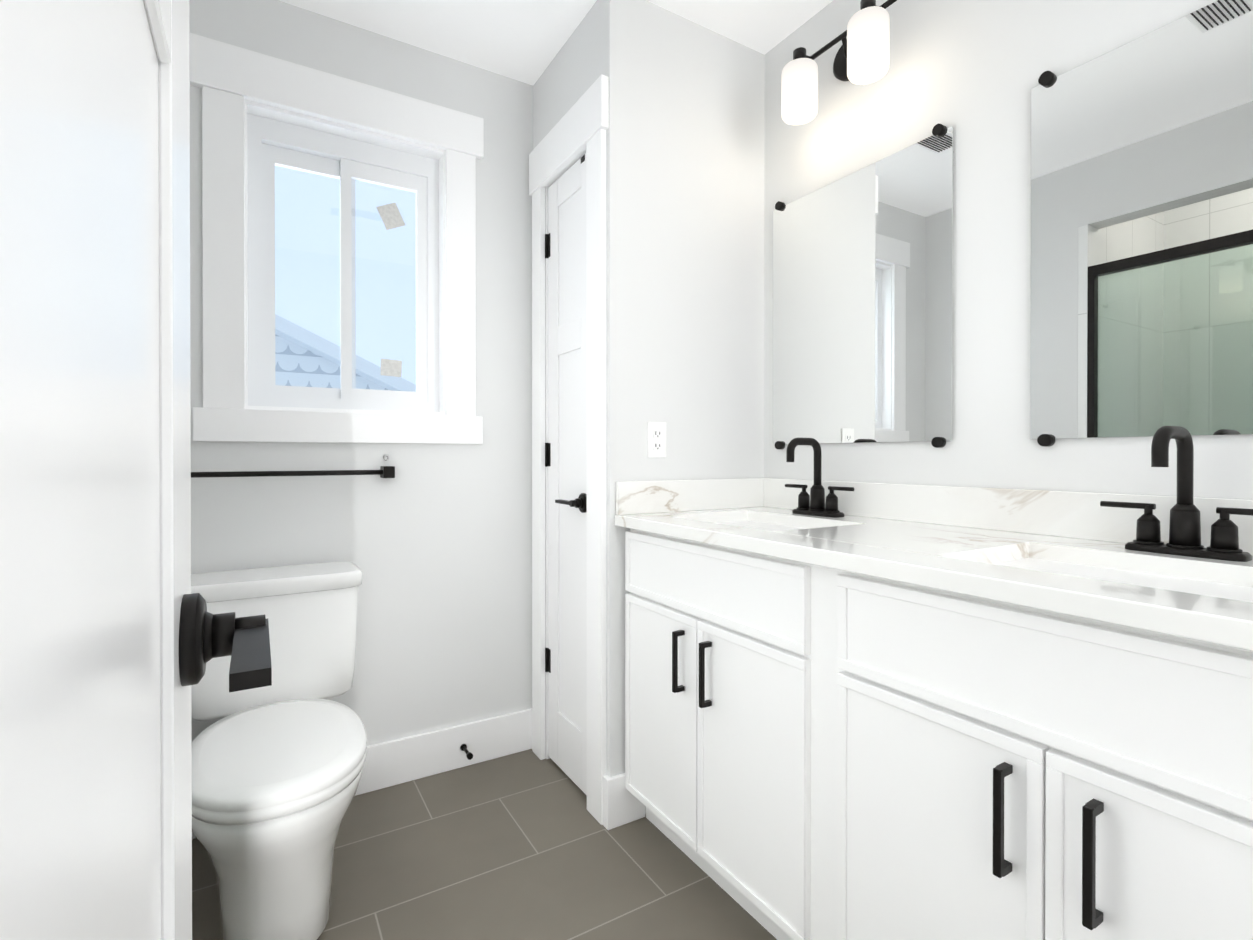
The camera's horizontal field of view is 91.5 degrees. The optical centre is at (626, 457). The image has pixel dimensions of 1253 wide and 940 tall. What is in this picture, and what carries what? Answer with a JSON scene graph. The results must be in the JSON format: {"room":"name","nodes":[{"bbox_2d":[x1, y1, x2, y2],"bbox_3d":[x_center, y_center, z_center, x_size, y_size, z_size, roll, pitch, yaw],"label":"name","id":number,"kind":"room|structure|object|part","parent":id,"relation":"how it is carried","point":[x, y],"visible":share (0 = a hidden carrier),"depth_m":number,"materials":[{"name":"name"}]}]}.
{"room":"bathroom","nodes":[
{"label":"bathroom","id":0,"kind":"room"},
{"bbox_2d":[189,0,532,745],"bbox_3d":[-1.092,-0.161,2.080,3.200,2.620,0.165,0,0,-31],"label":"wall","id":1,"kind":"structure","parent":0,"point":[433,542],"depth_m":2.19,"materials":[{"name":"paint"}]},
{"bbox_2d":[191,454,394,477],"bbox_3d":[-1.087,0.029,1.945,0.653,0.082,0.072,0,0,-31],"label":"bar","id":2,"kind":"object","parent":1,"relation":"attached to","point":[386,472],"visible":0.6,"depth_m":1.95,"materials":[{"name":"black metal"}]},
{"bbox_2d":[189,33,483,443],"bbox_3d":[-0.926,-0.660,2.067,0.899,1.219,0.027,0,0,-31],"label":"window trim","id":3,"kind":"structure","parent":1,"relation":"in","point":[228,79],"depth_m":1.97,"materials":[{"name":"white paint"}]},
{"bbox_2d":[245,99,444,415],"bbox_3d":[-0.964,-0.639,2.131,0.634,0.972,0.127,0,0,-31],"label":"liner","id":4,"kind":"object","parent":1,"relation":"attached to","point":[291,117],"visible":0.48,"depth_m":2.12,"materials":[{"name":"white paint"}]},
{"bbox_2d":[247,113,438,411],"bbox_3d":[-0.979,-0.639,2.156,0.610,0.948,0.062,0,0,-31],"label":"sliding window","id":5,"kind":"structure","parent":4,"relation":"attached to","point":[272,144],"depth_m":2.13,"materials":[{"name":"white plastic"}]},
{"bbox_3d":[-0.980,-0.614,2.157,0.462,0.750,0.027,0,0,-31],"label":"glass","id":6,"kind":"part","parent":5,"relation":"part of","materials":[{"name":"clear glass"}]},
{"bbox_2d":[192,708,531,838],"bbox_3d":[-0.918,1.072,2.075,1.301,0.155,0.033,0,0,-31],"label":"baseboard","id":7,"kind":"structure","parent":1,"relation":"attached to","point":[402,760],"depth_m":2.23,"materials":[{"name":"white paint"}]},
{"bbox_2d":[460,744,472,759],"bbox_3d":[-0.583,1.074,2.230,0.023,0.024,0.084,0,0,-31],"label":"door stop","id":8,"kind":"object","parent":7,"relation":"attached to","point":[469,755],"visible":1,"depth_m":2.22,"materials":[{"name":"black metal"}]},
{"bbox_2d":[192,749,776,939],"bbox_3d":[-0.379,1.184,0.908,3.200,0.060,2.920,0,0,-31],"label":"floor","id":9,"kind":"structure","parent":0,"point":[524,845],"depth_m":1.69,"materials":[{"name":"tile"}]},
{"bbox_2d":[191,562,366,939],"bbox_3d":[-0.922,0.750,1.611,0.480,0.803,0.789,0,0,-31],"label":"toilet","id":10,"kind":"object","parent":9,"relation":"on","point":[277,767],"visible":0.9,"depth_m":1.46,"materials":[{"name":"white ceramic"}]},
{"bbox_2d":[615,522,1252,939],"bbox_3d":[0.660,0.684,1.362,0.636,0.938,1.626,0,0,-31],"label":"bathroom vanity","id":11,"kind":"object","parent":9,"relation":"on","point":[863,710],"depth_m":1.05,"materials":[{"name":"white paint"}]},
{"bbox_2d":[615,506,1252,637],"bbox_3d":[0.663,0.198,1.359,0.632,0.034,1.661,0,0,-31],"label":"countertop","id":12,"kind":"structure","parent":11,"relation":"on","point":[935,550],"depth_m":1.16,"materials":[{"name":"white stone"}]},
{"bbox_2d":[703,514,822,529],"bbox_3d":[0.386,0.283,1.775,0.405,0.165,0.534,0,0,-31],"label":"sink","id":13,"kind":"object","parent":12,"relation":"in","point":[736,519],"depth_m":1.94,"materials":[{"name":"white ceramic"}]},
{"bbox_2d":[783,438,854,517],"bbox_3d":[0.553,0.058,1.875,0.160,0.240,0.266,0,0,-31],"label":"faucet","id":14,"kind":"object","parent":12,"relation":"on","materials":[{"name":"black metal"}]},
{"bbox_2d":[975,550,1252,601],"bbox_3d":[0.841,0.287,1.022,0.405,0.165,0.534,0,0,-31],"label":"sink","id":15,"kind":"object","parent":12,"relation":"in","point":[1173,577],"depth_m":1.13,"materials":[{"name":"white ceramic"}]},
{"bbox_2d":[1099,426,1252,561],"bbox_3d":[1.009,0.062,1.123,0.160,0.240,0.266,0,0,-31],"label":"faucet","id":16,"kind":"object","parent":12,"relation":"on","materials":[{"name":"black metal"}]},
{"bbox_2d":[279,0,832,84],"bbox_3d":[-0.379,-1.506,0.896,3.200,0.080,2.920,0,0,-31],"label":"ceiling","id":17,"kind":"structure","parent":0,"point":[524,41],"depth_m":2.06,"materials":[{"name":"paint"}]},
{"bbox_2d":[533,0,763,813],"bbox_3d":[0.067,-0.162,2.328,0.650,2.620,0.612,0,0,-31],"label":"wall","id":18,"kind":"structure","parent":0,"point":[685,246],"depth_m":2.03,"materials":[{"name":"paint"}]},
{"bbox_2d":[545,154,586,672],"bbox_3d":[-0.236,-0.103,2.167,0.056,1.835,0.346,0,0,-31],"label":"hardware piece","id":19,"kind":"object","parent":18,"relation":"attached to","point":[580,502],"visible":0.92,"depth_m":2.30,"materials":[{"name":"black metal"}]},
{"bbox_2d":[548,154,586,794],"bbox_3d":[-0.189,0.057,2.175,0.037,2.160,0.360,0,0,-31],"label":"closet door","id":20,"kind":"structure","parent":18,"relation":"in","point":[567,575],"depth_m":2.19,"materials":[{"name":"white paint"}]},
{"bbox_2d":[529,74,608,824],"bbox_3d":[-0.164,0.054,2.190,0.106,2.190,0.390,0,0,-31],"label":"door frame","id":21,"kind":"structure","parent":18,"relation":"attached to","point":[571,164],"depth_m":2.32,"materials":[{"name":"white paint"}]},
{"bbox_2d":[647,422,665,457],"bbox_3d":[0.100,-0.058,1.985,0.072,0.116,0.008,0,0,-31],"label":"duplex electrical outlet","id":22,"kind":"object","parent":18,"relation":"attached to","point":[656,439],"visible":1,"depth_m":1.98,"materials":[{"name":"white plastic"}]},
{"bbox_2d":[616,478,762,513],"bbox_3d":[0.231,0.126,2.056,0.608,0.104,0.020,0,0,-31],"label":"backsplash","id":23,"kind":"structure","parent":18,"relation":"attached to","point":[655,496],"depth_m":2.03,"materials":[{"name":"white stone"}]},
{"bbox_2d":[764,0,1252,498],"bbox_3d":[0.966,-0.159,1.620,0.155,2.620,2.755,0,0,-31],"label":"wall","id":24,"kind":"structure","parent":0,"point":[970,71],"depth_m":1.57,"materials":[{"name":"paint"}]},
{"bbox_2d":[781,0,896,124],"bbox_3d":[0.639,-1.182,1.824,0.188,0.235,0.480,0,0,-31],"label":"sconce","id":25,"kind":"object","parent":24,"relation":"attached to","point":[862,56],"visible":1,"depth_m":1.73,"materials":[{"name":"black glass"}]},
{"bbox_2d":[773,124,953,448],"bbox_3d":[0.692,-0.463,1.900,0.022,0.870,0.656,0,0,-31],"label":"mirror","id":26,"kind":"object","parent":24,"relation":"attached to","point":[863,305],"visible":0.94,"depth_m":1.83,"materials":[{"name":"grey mirror"}]},
{"bbox_2d":[763,478,1252,549],"bbox_3d":[0.924,0.128,1.517,0.020,0.104,1.661,0,0,-31],"label":"backsplash","id":27,"kind":"structure","parent":24,"relation":"attached to","point":[1072,514],"depth_m":1.50,"materials":[{"name":"white stone"}]},
{"bbox_2d":[1030,0,1252,445],"bbox_3d":[1.133,-0.460,1.172,0.022,0.870,0.659,0,0,-31],"label":"mirror","id":28,"kind":"object","parent":24,"relation":"attached to","point":[1142,236],"visible":0.96,"depth_m":1.26,"materials":[{"name":"grey mirror"}]},
{"bbox_3d":[0.239,-0.151,-0.267,3.045,2.620,0.280,0,0,-31],"label":"wall","id":29,"kind":"structure","parent":0,"visible":0},
{"bbox_2d":[0,0,191,939],"bbox_3d":[-0.166,0.066,0.145,0.040,2.160,0.813,0,0,-31],"label":"entry door","id":30,"kind":"structure","parent":29,"relation":"in","point":[95,695],"depth_m":0.24,"materials":[{"name":"white paint"}]},
{"bbox_2d":[179,593,271,691],"bbox_3d":[-0.329,0.135,0.416,0.148,0.066,0.184,0,0,-31],"label":"door handle","id":31,"kind":"object","parent":30,"relation":"attached to","point":[205,636],"depth_m":0.43,"materials":[{"name":"black metal"}]},
{"label":"outside","id":32,"kind":"structure","parent":0,"visible":0},
{"bbox_2d":[275,314,415,391],"bbox_3d":[-3.609,-0.412,6.912,8.000,5.081,3.250,0,0,-31],"label":"neighboring roof","id":33,"kind":"object","parent":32,"point":[308,358],"depth_m":5.66,"materials":[{"name":"blue"}]}
]}

